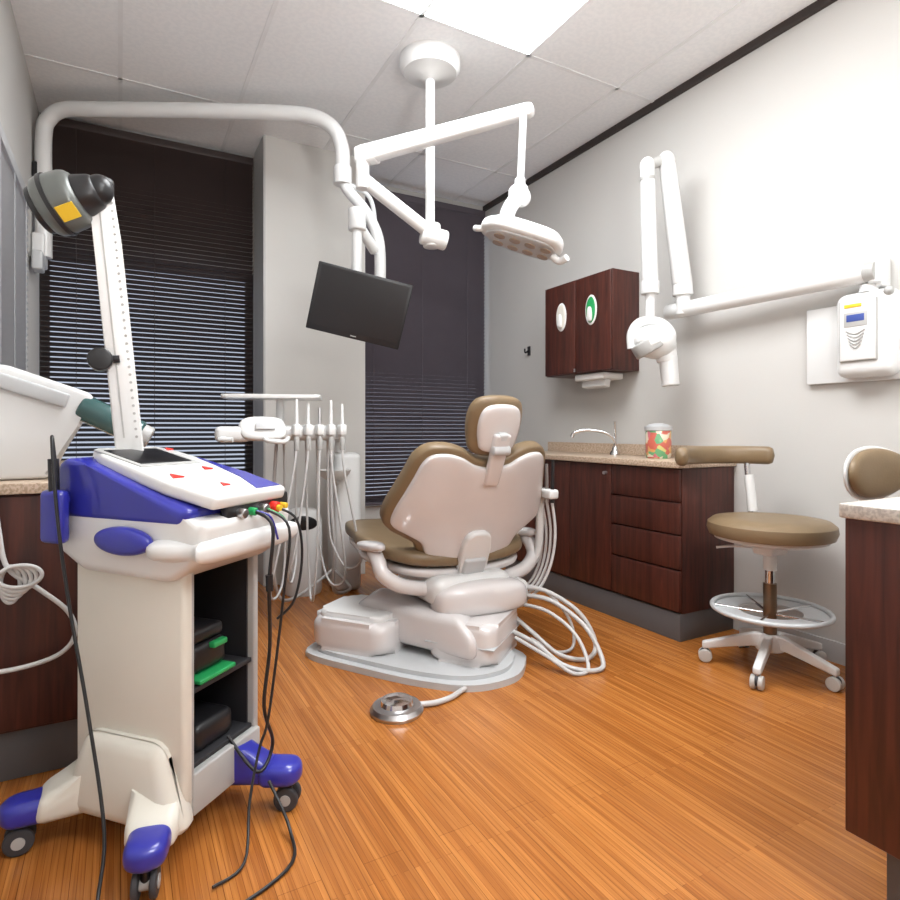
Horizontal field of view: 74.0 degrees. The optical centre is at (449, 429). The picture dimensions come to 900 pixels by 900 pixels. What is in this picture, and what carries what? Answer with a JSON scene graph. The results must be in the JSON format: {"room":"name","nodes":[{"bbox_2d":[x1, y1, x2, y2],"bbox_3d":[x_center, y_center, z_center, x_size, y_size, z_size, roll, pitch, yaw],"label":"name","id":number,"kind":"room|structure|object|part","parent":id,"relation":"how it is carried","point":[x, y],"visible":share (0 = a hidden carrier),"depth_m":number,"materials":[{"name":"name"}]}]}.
{"room":"dental clinic","nodes":[
{"label":"dental clinic","id":0,"kind":"room"},
{"bbox_2d":[0,0,38,375],"bbox_3d":[-1.087,-0.444,0.988,0.100,2.887,5.980,0,0,-29],"label":"wall","id":1,"kind":"structure","parent":0,"point":[19,113],"depth_m":2.89,"materials":[{"name":"white paint"}]},
{"bbox_2d":[0,122,29,370],"bbox_3d":[-1.785,-0.590,2.418,0.040,1.020,0.960,0,0,-29],"label":"window blind","id":2,"kind":"object","parent":1,"relation":"attached to","point":[14,207],"visible":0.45,"depth_m":2.43,"materials":[{"name":"grey plastic"}]},
{"bbox_3d":[-1.607,-0.575,2.133,0.003,0.990,0.003,0,0,-6],"label":"cord","id":3,"kind":"part","parent":2,"relation":"part of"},
{"bbox_3d":[-1.769,-0.575,2.427,0.003,0.990,0.003,0,0,39],"label":"cord","id":4,"kind":"part","parent":2,"relation":"part of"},
{"bbox_3d":[-1.785,-1.075,2.418,0.040,0.050,0.960,0,0,-29],"label":"head rail","id":5,"kind":"part","parent":2,"relation":"part of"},
{"bbox_3d":[-1.932,-0.575,2.721,0.003,0.990,0.003,0,0,39],"label":"cord","id":6,"kind":"part","parent":2,"relation":"part of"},
{"bbox_2d":[0,523,77,673],"bbox_3d":[-1.197,0.339,1.644,0.294,0.659,0.047,0,0,-29],"label":"power cord","id":7,"kind":"object","parent":1,"relation":"attached to","point":[9,594],"visible":0.95,"depth_m":1.64,"materials":[{"name":"white plastic"}]},
{"bbox_2d":[31,100,412,349],"bbox_3d":[-1.260,-1.122,3.223,2.130,1.375,0.324,0,0,0],"label":"monitor","id":8,"kind":"object","parent":1,"relation":"attached to","point":[352,303],"visible":0.95,"depth_m":3.25,"materials":[{"name":"white metal"}]},
{"bbox_2d":[306,261,412,349],"bbox_3d":[-0.478,-0.655,3.163,0.559,0.440,0.117,0,0,-12],"label":"monitor","id":9,"kind":"object","parent":8,"relation":"on","point":[352,303],"depth_m":3.14,"materials":[{"name":"black plastic"}]},
{"bbox_3d":[-0.493,-1.065,3.336,0.261,0.694,0.124,0,0,-29],"label":"drop arm","id":10,"kind":"part","parent":8,"relation":"part of","materials":[{"name":"white metal"}]},
{"bbox_3d":[-0.480,-1.175,3.328,0.154,0.392,0.035,0,0,-10],"label":"drop arm","id":11,"kind":"part","parent":8,"relation":"part of","materials":[{"name":"grey metal"}]},
{"bbox_2d":[39,112,482,561],"bbox_3d":[-1.096,-0.444,4.341,3.124,2.887,0.100,0,0,-29],"label":"wall","id":12,"kind":"structure","parent":0,"point":[371,512],"depth_m":4.14,"materials":[{"name":"grey paint"}]},
{"bbox_2d":[39,252,252,471],"bbox_3d":[-1.924,-0.250,3.884,1.234,1.660,0.040,0,0,-29],"label":"window","id":13,"kind":"structure","parent":12,"relation":"in","point":[65,252],"depth_m":3.96,"materials":[{"name":"black glass"}]},
{"bbox_2d":[40,113,252,473],"bbox_3d":[-1.885,-0.645,3.808,1.209,2.430,0.040,0,0,-29],"label":"window blind","id":14,"kind":"object","parent":13,"relation":"attached to","point":[167,171],"visible":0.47,"depth_m":3.84,"materials":[{"name":"black plastic"}]},
{"bbox_3d":[-2.247,-0.630,3.588,0.003,2.400,0.003,0,0,39],"label":"cord","id":15,"kind":"part","parent":14,"relation":"part of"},
{"bbox_3d":[-1.885,-1.835,3.808,1.209,0.050,0.040,0,0,-29],"label":"head rail","id":16,"kind":"part","parent":14,"relation":"part of","materials":[{"name":"black metal"}]},
{"bbox_3d":[-1.876,-0.630,3.793,0.003,2.400,0.003,0,0,39],"label":"cord","id":17,"kind":"part","parent":14,"relation":"part of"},
{"bbox_2d":[254,135,264,586],"bbox_3d":[-1.258,-0.444,3.946,0.012,2.887,0.295,0,0,-29],"label":"trim","id":18,"kind":"structure","parent":12,"relation":"attached to","point":[259,155],"depth_m":3.92,"materials":[{"name":"grey paint"}]},
{"bbox_2d":[365,191,484,505],"bbox_3d":[-0.226,-0.630,4.724,1.170,2.400,0.040,0,0,-29],"label":"window blind","id":19,"kind":"object","parent":12,"relation":"attached to","point":[442,338],"visible":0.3,"depth_m":4.74,"materials":[{"name":"grey plastic"}]},
{"bbox_3d":[-0.226,0.558,4.724,1.170,0.020,0.040,0,0,-29],"label":"rail","id":20,"kind":"part","parent":19,"relation":"part of","materials":[{"name":"black metal"}]},
{"bbox_3d":[-0.217,-0.615,4.708,0.003,2.370,0.003,0,0,39],"label":"cord","id":21,"kind":"part","parent":19,"relation":"part of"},
{"bbox_3d":[-0.226,-1.805,4.724,1.170,0.050,0.040,0,0,-29],"label":"head rail","id":22,"kind":"part","parent":19,"relation":"part of","materials":[{"name":"metal"}]},
{"bbox_2d":[265,135,364,585],"bbox_3d":[-0.975,-0.444,4.145,0.680,2.887,0.360,0,0,-29],"label":"window column","id":23,"kind":"structure","parent":0,"point":[306,214],"depth_m":3.95,"materials":[{"name":"grey paint"}]},
{"bbox_2d":[10,0,816,205],"bbox_3d":[0.349,-1.937,1.723,3.324,0.100,6.080,0,0,-29],"label":"ceiling","id":24,"kind":"structure","parent":0,"point":[322,55],"depth_m":3.09,"materials":[{"name":"tile"}]},
{"bbox_2d":[24,0,747,200],"bbox_3d":[0.349,-1.885,1.723,3.124,0.004,5.880,0,0,-29],"label":"grid","id":25,"kind":"object","parent":24,"relation":"attached to","point":[120,78],"visible":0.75,"depth_m":3.11,"materials":[{"name":"white metal"}]},
{"bbox_2d":[385,0,429,13],"bbox_3d":[-0.097,-1.883,2.037,0.575,0.006,1.190,0,0,-29],"label":"ceiling light","id":26,"kind":"object","parent":24,"relation":"in","point":[418,6],"visible":1,"depth_m":2.64,"materials":[{"name":"white plastic"}]},
{"bbox_2d":[354,39,568,264],"bbox_3d":[0.078,-1.308,2.865,1.016,1.157,0.458,0,0,27],"label":"light","id":27,"kind":"object","parent":24,"relation":"hanging from","point":[430,65],"visible":1,"depth_m":2.83,"materials":[{"name":"white metal"}]},
{"bbox_3d":[-0.425,-1.260,2.901,0.066,0.180,0.066,0,0,-29],"label":"joint post","id":28,"kind":"part","parent":27,"relation":"part of","materials":[{"name":"white metal"}]},
{"bbox_3d":[-0.037,-1.369,2.778,0.860,0.159,0.055,0,0,18],"label":"spring arm","id":29,"kind":"part","parent":27,"relation":"part of","materials":[{"name":"white metal"}]},
{"bbox_3d":[0.134,-0.898,2.653,0.071,0.035,0.039,0,0,19],"label":"handle","id":30,"kind":"part","parent":27,"relation":"part of","materials":[{"name":"white plastic"}]},
{"bbox_3d":[0.482,-0.757,2.636,0.089,0.055,0.044,0,0,27],"label":"handle","id":31,"kind":"part","parent":27,"relation":"part of","materials":[{"name":"white plastic"}]},
{"bbox_2d":[426,0,586,53],"bbox_3d":[0.429,-1.883,2.327,0.575,0.006,1.190,0,0,-29],"label":"ceiling light","id":32,"kind":"object","parent":24,"relation":"in","point":[521,25],"visible":1,"depth_m":2.71,"materials":[{"name":"white plastic"}]},
{"bbox_2d":[0,562,886,899],"bbox_3d":[0.349,1.050,1.723,3.324,0.100,6.080,0,0,-29],"label":"floor","id":33,"kind":"structure","parent":0,"point":[659,773],"depth_m":1.64,"materials":[{"name":"brown wood"}]},
{"bbox_2d":[0,460,77,781],"bbox_3d":[-1.518,0.575,2.326,0.431,0.850,1.450,0,0,-29],"label":"base cabinet","id":34,"kind":"object","parent":33,"relation":"on","point":[39,704],"visible":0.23,"depth_m":1.71,"materials":[{"name":"brown wood"}]},
{"bbox_2d":[0,460,64,494],"bbox_3d":[-1.517,0.165,2.326,0.430,0.030,1.450,0,0,-29],"label":"countertop","id":35,"kind":"structure","parent":34,"relation":"on","point":[21,486],"depth_m":1.68,"materials":[{"name":"beige stone"}]},
{"bbox_2d":[0,365,154,479],"bbox_3d":[-1.214,-0.023,1.905,0.483,0.341,0.231,0,0,-29],"label":"scanner","id":36,"kind":"object","parent":35,"relation":"on","point":[34,408],"visible":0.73,"depth_m":1.79,"materials":[{"name":"white plastic"}]},
{"bbox_3d":[-1.250,-0.120,1.777,0.200,0.045,0.020,21,-10,-27],"label":"tilt panel","id":37,"kind":"part","parent":36,"relation":"part of","materials":[{"name":"white plastic"}]},
{"bbox_2d":[0,169,302,899],"bbox_3d":[-0.714,0.163,1.510,0.765,1.685,0.605,0,0,19],"label":"cart","id":38,"kind":"object","parent":33,"relation":"on","point":[166,544],"visible":1,"depth_m":1.45,"materials":[{"name":"beige plastic"}]},
{"bbox_3d":[-0.919,-0.185,1.569,0.060,0.060,0.040,0,-2,-28],"label":"knob","id":39,"kind":"part","parent":38,"relation":"part of","materials":[{"name":"black plastic"}]},
{"bbox_3d":[-0.894,-0.260,1.613,0.144,0.806,0.055,0,0,-8],"label":"rail","id":40,"kind":"part","parent":38,"relation":"part of","materials":[{"name":"white metal"}]},
{"bbox_3d":[-0.771,0.590,1.455,0.340,0.580,0.034,0,0,19],"label":"panel","id":41,"kind":"part","parent":38,"relation":"part of","materials":[{"name":"beige plastic"}]},
{"bbox_3d":[-0.650,0.943,1.276,0.024,0.050,0.024,0,0,19],"label":"wheel stem","id":42,"kind":"part","parent":38,"relation":"part of","materials":[{"name":"black metal"}]},
{"bbox_3d":[-0.645,0.509,1.328,0.588,0.995,0.348,0,0,-9],"label":"footswitch cord","id":43,"kind":"part","parent":38,"relation":"part of","materials":[{"name":"black plastic"}]},
{"bbox_2d":[63,508,288,581],"bbox_3d":[-0.708,0.258,1.573,0.449,0.192,0.345,0,0,19],"label":"tray","id":44,"kind":"object","parent":38,"relation":"on","point":[223,536],"depth_m":1.42,"materials":[{"name":"white plastic"}]},
{"bbox_3d":[-0.596,0.545,1.534,0.020,0.015,0.050,0,0,19],"label":"case handle","id":45,"kind":"part","parent":38,"relation":"part of","materials":[{"name":"green plastic"}]},
{"bbox_2d":[194,654,250,693],"bbox_3d":[-0.725,0.630,1.579,0.300,0.012,0.235,0,0,19],"label":"shelf","id":46,"kind":"object","parent":38,"relation":"attached to","point":[230,663],"depth_m":1.53,"materials":[{"name":"black plastic"}]},
{"bbox_2d":[194,720,250,767],"bbox_3d":[-0.725,0.810,1.579,0.300,0.012,0.235,0,0,19],"label":"shelf","id":47,"kind":"object","parent":38,"relation":"attached to","point":[238,729],"depth_m":1.54,"materials":[{"name":"black plastic"}]},
{"bbox_3d":[-0.691,0.590,1.703,0.330,0.560,0.020,0,0,19],"label":"panel","id":48,"kind":"part","parent":38,"relation":"part of","materials":[{"name":"grey plastic"}]},
{"bbox_3d":[-0.500,0.205,1.544,0.022,0.070,0.250,0,0,19],"label":"connector panel","id":49,"kind":"part","parent":38,"relation":"part of","materials":[{"name":"black plastic"}]},
{"bbox_2d":[215,394,362,601],"bbox_3d":[-0.845,0.413,3.303,0.708,1.174,1.102,0,0,-9],"label":"dental delivery unit","id":50,"kind":"object","parent":33,"relation":"on","point":[342,474],"visible":0.97,"depth_m":3.03,"materials":[{"name":"white plastic"}]},
{"bbox_3d":[-1.032,0.038,2.773,0.074,0.039,0.113,0,0,-2],"label":"head handle","id":51,"kind":"part","parent":50,"relation":"part of","materials":[{"name":"white plastic"}]},
{"bbox_2d":[221,394,321,400],"bbox_3d":[-0.893,-0.165,3.025,0.470,0.018,0.280,0,0,-10],"label":"tray","id":52,"kind":"object","parent":50,"relation":"on","point":[272,397],"depth_m":2.91,"materials":[{"name":"white plastic"}]},
{"bbox_3d":[-0.811,0.048,2.819,0.136,0.037,0.090,0,0,-29],"label":"handle","id":53,"kind":"part","parent":50,"relation":"part of","materials":[{"name":"white plastic"}]},
{"bbox_3d":[-0.862,-0.090,3.031,0.040,0.140,0.040,0,0,-29],"label":"tray post","id":54,"kind":"part","parent":50,"relation":"part of","materials":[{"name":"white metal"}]},
{"bbox_2d":[320,469,350,479],"bbox_3d":[-0.702,0.270,3.610,0.210,0.060,0.210,0,0,-29],"label":"bowl","id":55,"kind":"object","parent":50,"relation":"on","point":[338,473],"depth_m":3.56,"materials":[{"name":"white ceramic"}]},
{"bbox_2d":[285,507,321,596],"bbox_3d":[-0.905,0.740,3.678,0.230,0.520,0.235,0,0,-29],"label":"waste bin","id":56,"kind":"object","parent":33,"relation":"on","point":[290,590],"visible":0.57,"depth_m":3.58,"materials":[{"name":"white plastic"}]},
{"bbox_2d":[370,686,467,724],"bbox_3d":[-0.092,0.973,2.171,0.410,0.054,0.190,0,0,-29],"label":"foot pedal","id":57,"kind":"object","parent":33,"relation":"on","point":[397,708],"visible":0.99,"depth_m":2.08,"materials":[{"name":"metal"}]},
{"bbox_3d":[-0.012,0.987,2.208,0.240,0.023,0.045,0,0,-40],"label":"cord","id":58,"kind":"part","parent":57,"relation":"part of","materials":[{"name":"plastic"}]},
{"bbox_2d":[305,395,605,691],"bbox_3d":[-0.151,0.430,2.920,1.121,1.140,1.556,0,0,-29],"label":"dental chair","id":59,"kind":"object","parent":33,"relation":"on","point":[453,517],"visible":1,"depth_m":2.52,"materials":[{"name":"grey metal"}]},
{"bbox_3d":[-0.222,0.610,2.551,0.268,0.223,0.120,0,0,-5],"label":"armrest post","id":60,"kind":"part","parent":59,"relation":"part of","materials":[{"name":"white plastic"}]},
{"bbox_3d":[-0.157,0.987,2.626,0.831,0.026,0.887,0,0,-29],"label":"floor plate","id":61,"kind":"part","parent":59,"relation":"part of","materials":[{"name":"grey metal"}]},
{"bbox_3d":[-0.151,0.967,2.613,0.869,0.022,0.430,0,0,25],"label":"floor plate","id":62,"kind":"part","parent":59,"relation":"part of","materials":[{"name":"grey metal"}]},
{"bbox_3d":[-0.142,0.848,2.671,0.726,0.165,0.235,0,0,35],"label":"lift arm","id":63,"kind":"part","parent":59,"relation":"part of"},
{"bbox_2d":[345,518,521,566],"bbox_3d":[-0.182,0.556,3.143,0.766,0.118,1.142,0,0,-29],"label":"seat cushion","id":64,"kind":"object","parent":59,"relation":"on","point":[396,550],"depth_m":2.69,"materials":[{"name":"beige leather"}]},
{"bbox_2d":[379,441,544,551],"bbox_3d":[0.114,0.321,2.599,0.809,0.548,0.314,0,0,-29],"label":"backrest","id":65,"kind":"object","parent":59,"relation":"on","point":[445,497],"depth_m":2.50,"materials":[{"name":"beige leather"}]},
{"bbox_2d":[465,395,521,455],"bbox_3d":[0.184,-0.017,2.430,0.257,0.247,0.140,0,0,-29],"label":"cushion","id":66,"kind":"object","parent":59,"relation":"on","point":[492,422],"depth_m":2.37,"materials":[{"name":"beige leather"}]},
{"bbox_3d":[0.204,0.084,2.402,0.080,0.040,0.040,0,0,-29],"label":"headrest knob","id":67,"kind":"part","parent":59,"relation":"part of","materials":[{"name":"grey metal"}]},
{"bbox_3d":[0.342,0.610,2.862,0.121,0.222,0.268,0,0,37],"label":"armrest post","id":68,"kind":"part","parent":59,"relation":"part of","materials":[{"name":"white plastic"}]},
{"bbox_3d":[0.327,0.549,2.862,0.251,0.342,0.070,0,0,-11],"label":"assistant arm","id":69,"kind":"part","parent":59,"relation":"part of","materials":[{"name":"white plastic"}]},
{"bbox_2d":[506,451,735,641],"bbox_3d":[0.891,0.575,3.532,0.418,0.850,1.486,0,0,-29],"label":"base cabinet","id":70,"kind":"object","parent":33,"relation":"on","point":[635,545],"visible":0.69,"depth_m":3.01,"materials":[{"name":"brown wood"}]},
{"bbox_2d":[545,451,735,468],"bbox_3d":[0.891,0.165,3.532,0.418,0.030,1.486,0,0,-29],"label":"countertop","id":71,"kind":"structure","parent":70,"relation":"on","point":[636,460],"depth_m":3.17,"materials":[{"name":"beige stone"}]},
{"bbox_2d":[570,421,619,454],"bbox_3d":[0.875,0.048,3.588,0.292,0.202,0.065,0,0,3],"label":"faucet","id":72,"kind":"object","parent":71,"relation":"on","point":[614,451],"visible":1,"depth_m":3.58,"materials":[{"name":"silver metal"}]},
{"bbox_3d":[0.865,0.050,3.599,0.275,0.121,0.025,0,0,8],"label":"spout","id":73,"kind":"part","parent":72,"relation":"part of","materials":[{"name":"silver metal"}]},
{"bbox_3d":[0.989,0.024,3.571,0.019,0.153,0.044,0,0,16],"label":"lever","id":74,"kind":"part","parent":72,"relation":"part of","materials":[{"name":"silver metal"}]},
{"bbox_2d":[548,442,688,456],"bbox_3d":[1.063,0.117,3.633,0.020,0.065,1.466,0,0,-29],"label":"backsplash","id":75,"kind":"structure","parent":71,"relation":"on","point":[605,448],"depth_m":3.81,"materials":[{"name":"beige stone"}]},
{"bbox_2d":[644,423,672,458],"bbox_3d":[1.106,0.056,3.169,0.142,0.186,0.142,0,0,-29],"label":"candy jar","id":76,"kind":"object","parent":71,"relation":"on","point":[658,436],"visible":1,"depth_m":3.11,"materials":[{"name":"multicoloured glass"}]},
{"bbox_3d":[1.106,-0.027,3.169,0.132,0.020,0.132,0,0,-29],"label":"lid","id":77,"kind":"part","parent":76,"relation":"part of","materials":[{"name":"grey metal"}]},
{"bbox_3d":[0.977,0.263,3.004,0.018,0.150,0.441,0,0,-29],"label":"drawer","id":78,"kind":"part","parent":70,"relation":"part of","materials":[{"name":"brown wood"}]},
{"bbox_3d":[0.977,0.420,3.004,0.018,0.145,0.441,0,0,-29],"label":"drawer","id":79,"kind":"part","parent":70,"relation":"part of","materials":[{"name":"brown wood"}]},
{"bbox_3d":[0.977,0.580,3.004,0.018,0.155,0.441,0,0,-29],"label":"drawer","id":80,"kind":"part","parent":70,"relation":"part of","materials":[{"name":"brown wood"}]},
{"bbox_3d":[0.977,0.762,3.004,0.018,0.190,0.441,0,0,-29],"label":"drawer","id":81,"kind":"part","parent":70,"relation":"part of","materials":[{"name":"brown wood"}]},
{"bbox_2d":[675,446,844,691],"bbox_3d":[1.306,0.536,2.507,0.607,0.926,0.522,0,0,42],"label":"stool","id":82,"kind":"object","parent":33,"relation":"on","point":[770,535],"visible":1,"depth_m":2.47,"materials":[{"name":"beige leather"}]},
{"bbox_3d":[1.207,0.895,2.547,0.242,0.090,0.030,0,0,20],"label":"leg","id":83,"kind":"part","parent":82,"relation":"part of","materials":[{"name":"white plastic"}]},
{"bbox_3d":[1.244,0.500,2.538,0.207,0.022,0.013,0,0,22],"label":"lever","id":84,"kind":"part","parent":82,"relation":"part of","materials":[{"name":"metal"}]},
{"bbox_3d":[1.343,0.320,2.669,0.024,0.362,0.024,0,-6,-29],"label":"support post","id":85,"kind":"part","parent":82,"relation":"part of","materials":[{"name":"silver metal"}]},
{"bbox_3d":[1.345,0.895,2.639,0.030,0.090,0.242,0,0,2],"label":"leg","id":86,"kind":"part","parent":82,"relation":"part of","materials":[{"name":"white plastic"}]},
{"bbox_3d":[1.252,0.895,2.388,0.030,0.090,0.242,0,0,38],"label":"leg","id":87,"kind":"part","parent":82,"relation":"part of","materials":[{"name":"white plastic"}]},
{"bbox_3d":[1.339,0.672,2.498,0.036,0.215,0.036,0,0,-29],"label":"gas rod","id":88,"kind":"part","parent":82,"relation":"part of","materials":[{"name":"silver metal"}]},
{"bbox_3d":[1.339,0.407,2.498,0.490,0.085,0.490,0,0,-29],"label":"seat","id":89,"kind":"part","parent":82,"relation":"part of","materials":[{"name":"beige leather"}]},
{"bbox_3d":[1.475,0.895,2.537,0.242,0.090,0.030,0,0,-16],"label":"leg","id":90,"kind":"part","parent":82,"relation":"part of","materials":[{"name":"white plastic"}]},
{"bbox_3d":[1.418,0.895,2.381,0.030,0.090,0.242,0,0,-34],"label":"leg","id":91,"kind":"part","parent":82,"relation":"part of","materials":[{"name":"white plastic"}]},
{"bbox_2d":[839,497,899,899],"bbox_3d":[1.583,0.575,1.259,1.404,0.850,0.704,0,0,-29],"label":"base cabinet","id":92,"kind":"object","parent":33,"relation":"on","point":[872,527],"depth_m":1.18,"materials":[{"name":"brown wood"}]},
{"bbox_2d":[839,497,899,524],"bbox_3d":[1.583,0.165,1.259,1.404,0.030,0.704,0,0,-29],"label":"countertop","id":93,"kind":"structure","parent":92,"relation":"on","point":[886,510],"depth_m":1.19,"materials":[{"name":"beige stone"}]},
{"bbox_2d":[843,446,899,500],"bbox_3d":[1.585,0.527,1.954,0.468,0.944,0.457,0,0,-29],"label":"stool","id":94,"kind":"object","parent":33,"relation":"on","point":[869,472],"visible":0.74,"depth_m":2.01,"materials":[{"name":"beige leather"}]},
{"bbox_2d":[483,0,899,643],"bbox_3d":[1.736,-0.444,2.546,0.100,2.887,5.980,0,0,-29],"label":"wall","id":95,"kind":"structure","parent":0,"point":[787,156],"depth_m":2.91,"materials":[{"name":"white paint"}]},
{"bbox_2d":[524,346,529,355],"bbox_3d":[0.577,-0.595,4.488,0.050,0.070,0.030,0,0,-29],"label":"wall hook","id":96,"kind":"object","parent":95,"relation":"attached to","point":[528,347],"visible":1,"depth_m":4.48,"materials":[{"name":"black plastic"}]},
{"bbox_2d":[545,268,638,378],"bbox_3d":[0.865,-0.642,3.750,0.252,0.585,0.610,0,0,-29],"label":"upper cabinet","id":97,"kind":"object","parent":95,"relation":"attached to","point":[588,319],"visible":1,"depth_m":3.58,"materials":[{"name":"brown wood"}]},
{"bbox_2d":[556,303,565,330],"bbox_3d":[0.711,-0.720,3.817,0.009,0.180,0.100,0,0,-29],"label":"dispenser","id":98,"kind":"object","parent":97,"relation":"on","point":[560,307],"depth_m":3.80,"materials":[{"name":"plastic"}]},
{"bbox_2d":[585,295,596,324],"bbox_3d":[0.844,-0.720,3.575,0.009,0.180,0.100,0,0,-29],"label":"dispenser","id":99,"kind":"object","parent":97,"relation":"on","point":[590,300],"depth_m":3.56,"materials":[{"name":"plastic"}]},
{"bbox_2d":[575,372,622,388],"bbox_3d":[0.915,-0.301,3.681,0.160,0.088,0.260,0,0,-29],"label":"paper towel dispenser","id":100,"kind":"object","parent":97,"relation":"attached to","point":[600,379],"visible":1,"depth_m":3.60,"materials":[{"name":"white plastic"}]},
{"bbox_2d":[582,379,609,388],"bbox_3d":[0.898,-0.285,3.671,0.050,0.050,0.200,13,-6,-28],"label":"towel","id":101,"kind":"object","parent":100,"relation":"hanging from","point":[598,383],"depth_m":3.64,"materials":[{"name":"white paper"}]},
{"bbox_2d":[483,0,837,210],"bbox_3d":[1.706,-1.867,2.473,0.022,0.040,5.880,0,0,-29],"label":"trim","id":102,"kind":"structure","parent":95,"relation":"attached to","point":[815,7],"depth_m":3.21,"materials":[{"name":"black wood"}]},
{"bbox_2d":[626,151,890,386],"bbox_3d":[1.333,-0.831,2.741,0.350,1.219,1.081,0,0,-36],"label":"xray","id":103,"kind":"object","parent":95,"relation":"attached to","point":[649,336],"visible":1,"depth_m":3.04,"materials":[{"name":"white plastic"}]},
{"bbox_3d":[1.034,-0.635,3.083,0.048,0.170,0.048,0,0,-29],"label":"head stem","id":104,"kind":"part","parent":103,"relation":"part of","materials":[{"name":"white plastic"}]},
{"bbox_3d":[1.424,-0.630,2.791,0.080,0.080,0.971,0,0,-32],"label":"extension arm","id":105,"kind":"part","parent":103,"relation":"part of","materials":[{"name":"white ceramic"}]},
{"bbox_2d":[739,621,844,665],"bbox_3d":[1.725,0.955,2.449,0.012,0.090,1.180,0,0,-29],"label":"baseboard","id":106,"kind":"structure","parent":95,"relation":"attached to","point":[834,650],"depth_m":2.60,"materials":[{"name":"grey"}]},
{"bbox_2d":[807,283,899,384],"bbox_3d":[1.665,-0.397,2.438,0.121,0.395,0.460,0,0,-29],"label":"control box","id":107,"kind":"object","parent":95,"relation":"attached to","point":[857,339],"depth_m":2.40,"materials":[{"name":"white plastic"}]}
]}

